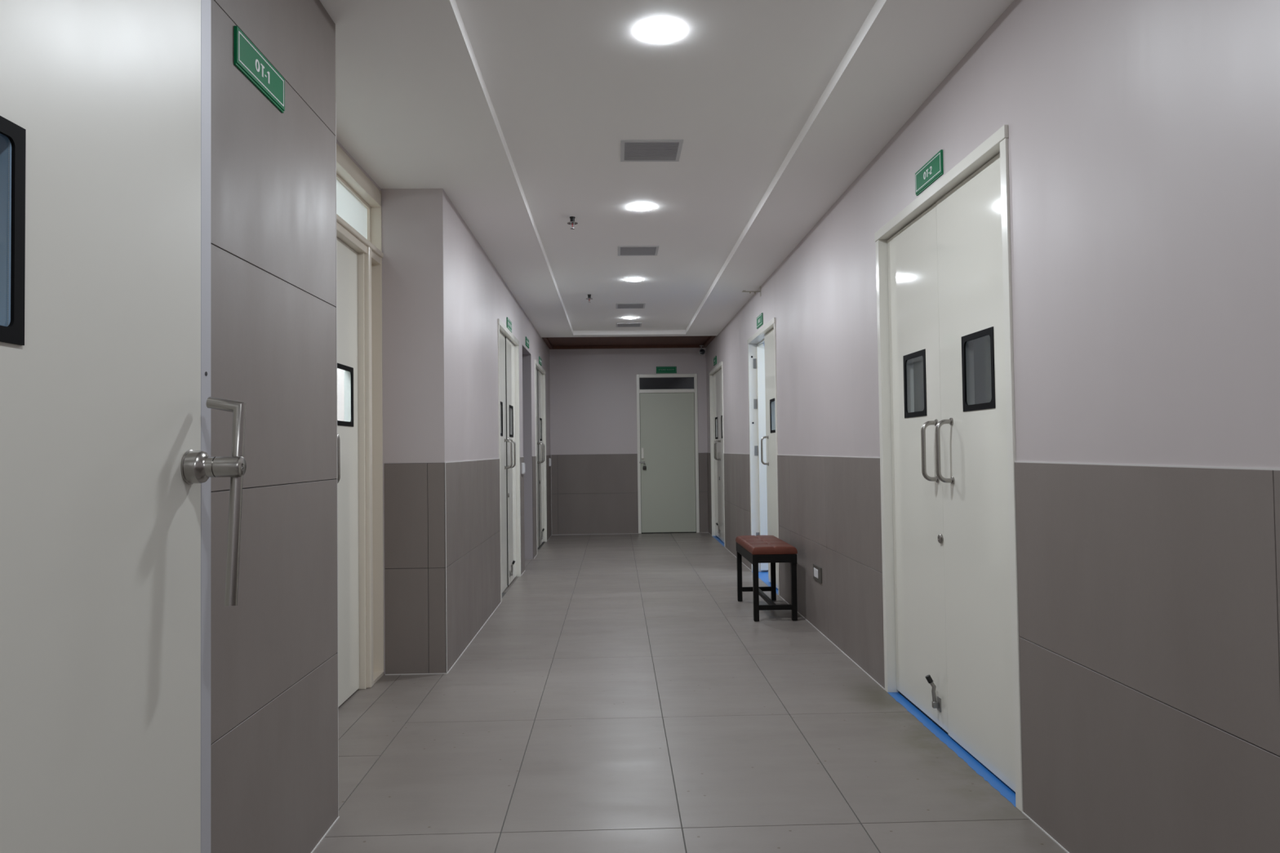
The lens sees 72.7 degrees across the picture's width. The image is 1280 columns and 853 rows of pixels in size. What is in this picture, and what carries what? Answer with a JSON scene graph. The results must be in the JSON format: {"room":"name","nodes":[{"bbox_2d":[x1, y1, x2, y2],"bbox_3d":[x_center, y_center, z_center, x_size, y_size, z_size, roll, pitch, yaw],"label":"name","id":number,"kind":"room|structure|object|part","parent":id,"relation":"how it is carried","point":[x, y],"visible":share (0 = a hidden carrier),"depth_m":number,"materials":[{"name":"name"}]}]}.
{"room":"hospital interior","nodes":[
{"label":"hospital interior","id":0,"kind":"room"},
{"bbox_2d":[336,139,381,191],"bbox_3d":[-1.529,-0.063,4.006,0.156,2.900,1.949,-1,-2,-2],"label":"wall","id":1,"kind":"structure","parent":0,"point":[337,141],"depth_m":4.56,"materials":[{"name":"paint"}]},
{"bbox_2d":[336,143,383,707],"bbox_3d":[-1.503,0.004,4.105,0.152,2.772,1.748,-1,-2,-2],"label":"door","id":2,"kind":"structure","parent":1,"relation":"in","point":[359,254],"depth_m":4.66,"materials":[{"name":"beige paint"}]},
{"bbox_3d":[-1.462,0.152,4.133,0.072,0.281,0.032,-1,-2,-2],"label":"pull handle","id":3,"kind":"part","parent":2,"relation":"part of","materials":[{"name":"silver metal"}]},
{"bbox_3d":[-1.544,-1.152,4.151,0.008,0.275,1.698,-1,-2,-2],"label":"transom glass","id":4,"kind":"part","parent":2,"relation":"part of","materials":[{"name":"white glass"}]},
{"bbox_2d":[337,188,417,675],"bbox_3d":[-1.523,-0.033,5.128,0.484,2.900,0.294,-1,-2,-2],"label":"wall pillar","id":5,"kind":"structure","parent":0,"point":[399,328],"depth_m":5.00,"materials":[{"name":"paint"}]},
{"bbox_2d":[415,188,550,528],"bbox_3d":[-1.315,0.071,9.102,0.154,2.900,8.232,-1,-2,-2],"label":"wall","id":6,"kind":"structure","parent":0,"point":[461,296],"depth_m":5.48,"materials":[{"name":"paint"}]},
{"bbox_2d":[384,462,446,674],"bbox_3d":[-1.281,0.809,4.961,0.348,1.201,0.006,-1,-2,-2],"label":"tiles","id":7,"kind":"structure","parent":6,"relation":"attached to","point":[415,519],"depth_m":4.96,"materials":[{"name":"grey tile"}]},
{"bbox_2d":[311,102,551,852],"bbox_3d":[-1.266,0.137,4.214,0.353,2.506,17.700,-1,-2,-2],"label":"trim","id":8,"kind":"structure","parent":6,"relation":"attached to","point":[337,819],"depth_m":3.07,"materials":[{"name":"grey"}]},
{"bbox_2d":[444,454,551,672],"bbox_3d":[-1.222,0.917,9.004,0.006,1.201,8.088,-1,-2,-2],"label":"wall tiles","id":9,"kind":"structure","parent":6,"relation":"attached to","point":[473,513],"depth_m":5.92,"materials":[{"name":"grey tile"}]},
{"bbox_2d":[521,462,524,474],"bbox_3d":[-1.212,0.435,9.041,0.026,0.116,0.120,-1,-2,-2],"label":"wall switch","id":10,"kind":"object","parent":9,"relation":"attached to","point":[522,464],"visible":1,"depth_m":8.98,"materials":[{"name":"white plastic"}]},
{"bbox_2d":[497,318,520,601],"bbox_3d":[-1.255,0.302,8.053,0.190,2.380,1.526,-1,-2,-2],"label":"door","id":11,"kind":"structure","parent":6,"relation":"in","point":[508,344],"depth_m":8.16,"materials":[{"name":"white paint"}]},
{"bbox_3d":[-1.202,0.251,7.951,0.072,0.281,0.032,-1,-2,-2],"label":"pull handle","id":12,"kind":"part","parent":11,"relation":"part of","materials":[{"name":"silver metal"}]},
{"bbox_3d":[-1.198,0.256,8.126,0.072,0.281,0.032,-1,-2,-2],"label":"pull handle","id":13,"kind":"part","parent":11,"relation":"part of","materials":[{"name":"silver metal"}]},
{"bbox_2d":[506,316,511,332],"bbox_3d":[-1.217,-0.942,8.098,0.009,0.105,0.330,-1,-2,-2],"label":"room sign","id":14,"kind":"object","parent":6,"relation":"attached to","point":[508,322],"visible":0.98,"depth_m":8.05,"materials":[{"name":"green plastic"}]},
{"bbox_2d":[525,336,528,348],"bbox_3d":[-1.264,-0.941,9.758,0.009,0.095,0.330,-1,-2,-2],"label":"room sign","id":15,"kind":"object","parent":6,"relation":"attached to","point":[526,339],"visible":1,"depth_m":9.72,"materials":[{"name":"green plastic"}]},
{"bbox_2d":[522,345,533,559],"bbox_3d":[-1.399,0.337,9.694,0.293,2.402,0.974,-1,-2,-2],"label":"door","id":16,"kind":"structure","parent":6,"relation":"attached to","point":[526,363],"depth_m":10.18,"materials":[{"name":"grey paint"}]},
{"bbox_2d":[538,356,542,365],"bbox_3d":[-1.310,-0.857,11.425,0.009,0.095,0.330,-1,-2,-2],"label":"room sign","id":17,"kind":"object","parent":6,"relation":"attached to","point":[540,358],"visible":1,"depth_m":11.35,"materials":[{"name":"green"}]},
{"bbox_2d":[534,360,546,554],"bbox_3d":[-1.347,0.393,11.380,0.190,2.380,1.526,-1,-2,-2],"label":"door","id":18,"kind":"structure","parent":6,"relation":"in","point":[540,372],"depth_m":11.59,"materials":[{"name":"white paint"}]},
{"bbox_3d":[-1.295,0.342,11.278,0.072,0.281,0.032,-1,-2,-2],"label":"pull handle","id":19,"kind":"part","parent":18,"relation":"part of","materials":[{"name":"silver metal"}]},
{"bbox_3d":[-1.291,0.346,11.453,0.072,0.281,0.032,-1,-2,-2],"label":"pull handle","id":20,"kind":"part","parent":18,"relation":"part of","materials":[{"name":"silver metal"}]},
{"bbox_2d":[549,347,708,515],"bbox_3d":[-0.167,0.165,13.179,2.675,2.900,0.144,-1,-2,-2],"label":"wall","id":21,"kind":"structure","parent":0,"point":[593,391],"depth_m":13.11,"materials":[{"name":"paint"}]},
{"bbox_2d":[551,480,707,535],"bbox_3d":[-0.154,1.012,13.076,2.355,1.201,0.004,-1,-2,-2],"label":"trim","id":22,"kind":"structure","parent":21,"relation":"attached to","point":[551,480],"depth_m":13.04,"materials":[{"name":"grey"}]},
{"bbox_2d":[551,453,708,534],"bbox_3d":[-0.154,1.012,13.081,2.355,1.201,0.006,-1,-2,-2],"label":"wall tiles","id":23,"kind":"structure","parent":21,"relation":"attached to","point":[592,494],"depth_m":13.07,"materials":[{"name":"grey tile"}]},
{"bbox_2d":[656,366,676,373],"bbox_3d":[0.398,-0.856,13.146,0.309,0.103,0.009,-1,-2,-2],"label":"room sign","id":24,"kind":"object","parent":21,"relation":"attached to","point":[659,369],"visible":1,"depth_m":13.14,"materials":[{"name":"green plastic"}]},
{"bbox_2d":[635,373,699,533],"bbox_3d":[0.418,0.407,13.162,0.921,2.400,0.138,-1,-2,-2],"label":"door","id":25,"kind":"structure","parent":21,"relation":"in","point":[668,490],"depth_m":13.12,"materials":[{"name":"white paint"}]},
{"bbox_3d":[0.040,0.400,13.096,0.036,0.160,0.028,-1,-2,-2],"label":"handle plate","id":26,"kind":"part","parent":25,"relation":"part of","materials":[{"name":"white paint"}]},
{"bbox_3d":[0.405,-0.653,13.162,0.841,0.200,0.006,-1,-2,-2],"label":"transom glass","id":27,"kind":"part","parent":25,"relation":"part of","materials":[{"name":"black glass"}]},
{"bbox_2d":[455,0,876,330],"bbox_3d":[-0.158,-1.527,3.500,3.158,0.080,16.420,-1,-2,-2],"label":"ceiling","id":28,"kind":"structure","parent":0,"point":[566,82],"depth_m":4.14,"materials":[{"name":"white paint"}]},
{"bbox_2d":[567,216,577,229],"bbox_3d":[-0.458,-1.380,5.889,0.073,0.078,0.073,-1,-2,-2],"label":"sprinkler head","id":29,"kind":"object","parent":28,"relation":"attached to","point":[572,221],"visible":1,"depth_m":5.88},
{"bbox_2d":[586,294,592,302],"bbox_3d":[-0.514,-1.300,8.828,0.073,0.078,0.073,-1,-2,-2],"label":"sprinkler head","id":30,"kind":"object","parent":28,"relation":"attached to","point":[588,295],"visible":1,"depth_m":8.82},
{"bbox_2d":[616,322,641,327],"bbox_3d":[-0.142,-1.283,10.989,0.320,0.006,0.320,-1,-2,-2],"label":"ceiling vent","id":31,"kind":"object","parent":28,"relation":"in","point":[637,324],"visible":1,"depth_m":11.00,"materials":[{"name":"black metal"}]},
{"bbox_2d":[623,316,636,319],"bbox_3d":[-0.120,-1.299,10.410,0.159,0.006,0.159,-1,-2,-2],"label":"recessed light","id":32,"kind":"object","parent":28,"relation":"in","point":[625,317],"visible":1,"depth_m":10.39,"materials":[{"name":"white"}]},
{"bbox_2d":[615,302,645,308],"bbox_3d":[-0.104,-1.323,9.540,0.320,0.006,0.320,-1,-2,-2],"label":"ceiling vent","id":33,"kind":"object","parent":28,"relation":"in","point":[633,305],"visible":1,"depth_m":9.52,"materials":[{"name":"black metal"}]},
{"bbox_2d":[625,277,642,281],"bbox_3d":[-0.056,-1.363,8.072,0.159,0.006,0.159,-1,-2,-2],"label":"recessed light","id":34,"kind":"object","parent":28,"relation":"in","point":[631,279],"visible":1,"depth_m":8.05,"materials":[{"name":"white"}]},
{"bbox_2d":[617,245,658,255],"bbox_3d":[-0.016,-1.395,6.903,0.320,0.006,0.320,-1,-2,-2],"label":"ceiling vent","id":35,"kind":"object","parent":28,"relation":"in","point":[622,250],"visible":1,"depth_m":6.88,"materials":[{"name":"black metal"}]},
{"bbox_2d":[629,203,653,210],"bbox_3d":[0.011,-1.428,5.663,0.159,0.006,0.159,-1,-2,-2],"label":"recessed light","id":36,"kind":"object","parent":28,"relation":"in","point":[639,206],"visible":1,"depth_m":5.65,"materials":[{"name":"white plastic"}]},
{"bbox_2d":[620,139,683,161],"bbox_3d":[0.058,-1.457,4.600,0.320,0.006,0.320,-1,-2,-2],"label":"ceiling vent","id":37,"kind":"object","parent":28,"relation":"in","point":[631,150],"visible":1,"depth_m":4.58,"materials":[{"name":"grey metal"}]},
{"bbox_2d":[639,20,681,40],"bbox_3d":[0.077,-1.493,3.285,0.159,0.006,0.159,-1,-2,-2],"label":"recessed light","id":38,"kind":"object","parent":28,"relation":"in","point":[656,30],"visible":1,"depth_m":3.27,"materials":[{"name":"white plastic"}]},
{"bbox_2d":[320,0,1013,349],"bbox_3d":[-0.181,-1.465,4.338,3.159,0.115,17.800,-1,-2,-2],"label":"ceiling","id":39,"kind":"structure","parent":0,"point":[415,108],"depth_m":4.14,"materials":[{"name":"white paint"}]},
{"bbox_2d":[698,345,705,355],"bbox_3d":[0.911,-1.125,12.825,0.096,0.153,0.142,-1,-2,-2],"label":"security camera","id":40,"kind":"object","parent":39,"relation":"attached to","point":[701,352],"visible":1,"depth_m":12.76,"materials":[{"name":"grey plastic"}]},
{"bbox_2d":[313,532,1066,852],"bbox_3d":[-1.061,1.417,4.185,4.678,0.060,17.900,-1,-2,-2],"label":"floor","id":41,"kind":"structure","parent":0,"point":[620,695],"depth_m":3.76,"materials":[{"name":"tile"}]},
{"bbox_2d":[735,535,797,621],"bbox_3d":[0.972,1.156,6.761,0.332,0.537,0.888,-1,-2,-2],"label":"stool","id":42,"kind":"object","parent":41,"relation":"on","point":[757,549],"visible":1,"depth_m":6.34,"materials":[{"name":"black paint"}]},
{"bbox_3d":[0.821,1.219,7.175,0.037,0.438,0.037,-1,-2,-2],"label":"leg","id":43,"kind":"part","parent":42,"relation":"part of","materials":[{"name":"black paint"}]},
{"bbox_3d":[0.845,1.196,6.336,0.037,0.438,0.037,-1,-2,-2],"label":"leg","id":44,"kind":"part","parent":42,"relation":"part of","materials":[{"name":"black paint"}]},
{"bbox_3d":[0.970,0.981,6.765,0.324,0.071,0.884,-1,-2,-2],"label":"seat frame","id":45,"kind":"part","parent":42,"relation":"part of","materials":[{"name":"black paint"}]},
{"bbox_2d":[735,535,797,555],"bbox_3d":[0.969,0.915,6.767,0.332,0.054,0.888,-1,-2,-2],"label":"cushion","id":46,"kind":"object","parent":42,"relation":"on","point":[750,544],"depth_m":6.50,"materials":[{"name":"brown leather"}]},
{"bbox_3d":[1.100,1.215,7.182,0.037,0.438,0.037,-1,-2,-2],"label":"leg","id":47,"kind":"part","parent":42,"relation":"part of","materials":[{"name":"black paint"}]},
{"bbox_3d":[1.124,1.193,6.344,0.037,0.438,0.037,-1,-2,-2],"label":"leg","id":48,"kind":"part","parent":42,"relation":"part of","materials":[{"name":"black paint"}]},
{"bbox_2d":[712,536,1015,807],"bbox_3d":[2.796,1.453,7.444,3.229,0.061,11.600,-1,-2,-2],"label":"floor","id":49,"kind":"structure","parent":0,"point":[995,782],"depth_m":3.66,"materials":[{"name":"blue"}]},
{"bbox_2d":[913,334,991,412],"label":"windows","id":50,"kind":"structure","parent":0,"point":[982,353],"depth_m":6.54,"materials":[{"name":"grey"}]},
{"bbox_2d":[706,0,1279,468],"bbox_3d":[1.338,-0.091,4.368,0.154,2.900,17.850,-1,-2,-2],"label":"wall","id":51,"kind":"structure","parent":0,"point":[1144,135],"depth_m":2.47,"materials":[{"name":"paint"}]},
{"bbox_2d":[713,355,716,365],"bbox_3d":[1.033,-0.903,11.972,0.010,0.108,0.320,-1,-2,-2],"label":"room sign","id":52,"kind":"object","parent":51,"relation":"attached to","point":[715,357],"visible":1,"depth_m":11.94,"materials":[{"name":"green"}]},
{"bbox_2d":[708,361,724,546],"bbox_3d":[1.109,0.374,11.890,0.180,2.380,1.526,-1,-2,-2],"label":"door","id":53,"kind":"structure","parent":51,"relation":"in","point":[716,375],"depth_m":12.12,"materials":[{"name":"white paint"}]},
{"bbox_3d":[1.053,0.329,11.959,0.072,0.281,0.032,-1,-2,-2],"label":"pull handle","id":54,"kind":"part","parent":53,"relation":"part of","materials":[{"name":"silver metal"}]},
{"bbox_3d":[1.057,0.324,11.784,0.072,0.281,0.032,-1,-2,-2],"label":"pull handle","id":55,"kind":"part","parent":53,"relation":"part of","materials":[{"name":"silver metal"}]},
{"bbox_2d":[742,286,760,296],"bbox_3d":[1.052,-1.284,8.181,0.175,0.113,0.071,-1,-2,-2],"label":"wall bracket","id":56,"kind":"object","parent":51,"relation":"attached to","point":[760,286],"visible":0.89,"depth_m":8.20,"materials":[{"name":"metal"}]},
{"bbox_3d":[1.050,-1.264,8.180,0.171,0.022,0.071,-1,-2,-2],"label":"arm","id":57,"kind":"part","parent":56,"relation":"part of","materials":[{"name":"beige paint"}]},
{"bbox_2d":[756,312,763,328],"bbox_3d":[1.136,-1.001,8.255,0.010,0.108,0.320,-1,-2,-2],"label":"room sign","id":58,"kind":"object","parent":51,"relation":"attached to","point":[760,318],"visible":1,"depth_m":8.22,"materials":[{"name":"green plastic"}]},
{"bbox_2d":[746,317,779,595],"bbox_3d":[1.496,0.270,8.200,0.748,2.380,1.526,-1,-2,-2],"label":"door","id":59,"kind":"structure","parent":51,"relation":"in","point":[762,360],"depth_m":8.84,"materials":[{"name":"white paint"}]},
{"bbox_3d":[1.160,0.224,8.087,0.072,0.281,0.032,-1,-2,-2],"label":"pull handle","id":60,"kind":"part","parent":59,"relation":"part of","materials":[{"name":"silver metal"}]},
{"bbox_2d":[915,149,943,195],"bbox_3d":[1.260,-1.105,3.796,0.010,0.103,0.315,-1,-2,-2],"label":"room sign","id":61,"kind":"object","parent":51,"relation":"attached to","point":[933,169],"visible":1,"depth_m":3.78,"materials":[{"name":"green plastic"}]},
{"bbox_2d":[874,124,1022,812],"bbox_3d":[1.335,0.153,3.771,0.180,2.380,1.526,-1,-2,-2],"label":"door","id":62,"kind":"structure","parent":51,"relation":"in","point":[944,261],"depth_m":3.64,"materials":[{"name":"white paint"}]},
{"bbox_3d":[1.279,0.108,3.840,0.072,0.281,0.032,-1,-2,-2],"label":"pull handle","id":63,"kind":"part","parent":62,"relation":"part of","materials":[{"name":"silver metal"}]},
{"bbox_3d":[1.283,0.104,3.666,0.072,0.281,0.032,-1,-2,-2],"label":"pull handle","id":64,"kind":"part","parent":62,"relation":"part of","materials":[{"name":"silver metal"}]},
{"bbox_2d":[706,453,1279,852],"bbox_3d":[1.272,0.757,4.268,0.006,1.201,17.700,-1,-2,-2],"label":"wall tiles","id":65,"kind":"structure","parent":51,"relation":"attached to","point":[1148,597],"depth_m":2.37,"materials":[{"name":"grey tile"}]},
{"bbox_2d":[813,564,822,583],"bbox_3d":[1.219,1.004,5.938,0.013,0.104,0.249,-1,-2,-2],"label":"wall socket","id":66,"kind":"object","parent":65,"relation":"attached to","point":[817,571],"visible":1,"depth_m":5.93,"materials":[{"name":"grey plastic"}]},
{"bbox_2d":[710,453,1279,852],"bbox_3d":[1.270,0.756,4.268,0.010,1.204,17.700,-1,-2,-2],"label":"trim","id":67,"kind":"structure","parent":51,"relation":"attached to","point":[1153,465],"depth_m":2.68,"materials":[{"name":"grey metal"}]},
{"bbox_3d":[-1.282,-0.195,-0.796,0.638,2.900,7.669,-1,-2,-2],"label":"wall","id":68,"kind":"structure","parent":0,"visible":0},
{"bbox_2d":[210,0,337,852],"bbox_3d":[-0.960,-0.141,-0.786,0.006,2.786,7.675,-1,-2,-2],"label":"tiled wall","id":69,"kind":"structure","parent":68,"relation":"attached to","point":[274,655],"depth_m":2.49,"materials":[{"name":"grey tile"}]},
{"bbox_2d":[0,0,246,852],"bbox_3d":[-0.854,0.096,1.113,0.158,2.390,1.436,-1,-2,-2],"label":"door","id":70,"kind":"structure","parent":69,"relation":"in","point":[107,465],"depth_m":1.45,"materials":[{"name":"cream laminate"},{"name":"glass"},{"name":"black window frame"}]},
{"bbox_3d":[-0.839,0.147,1.747,0.076,0.419,0.064,-1,-2,-2],"label":"lever rod","id":71,"kind":"part","parent":70,"relation":"part of","materials":[{"name":"silver metal"}]},
{"bbox_2d":[233,25,284,112],"bbox_3d":[-1.052,-0.984,2.414,0.010,0.102,0.325,-1,-2,-2],"label":"room sign","id":72,"kind":"object","parent":69,"relation":"attached to","point":[247,58],"visible":1,"depth_m":2.38,"materials":[{"name":"green plastic"}]}
]}

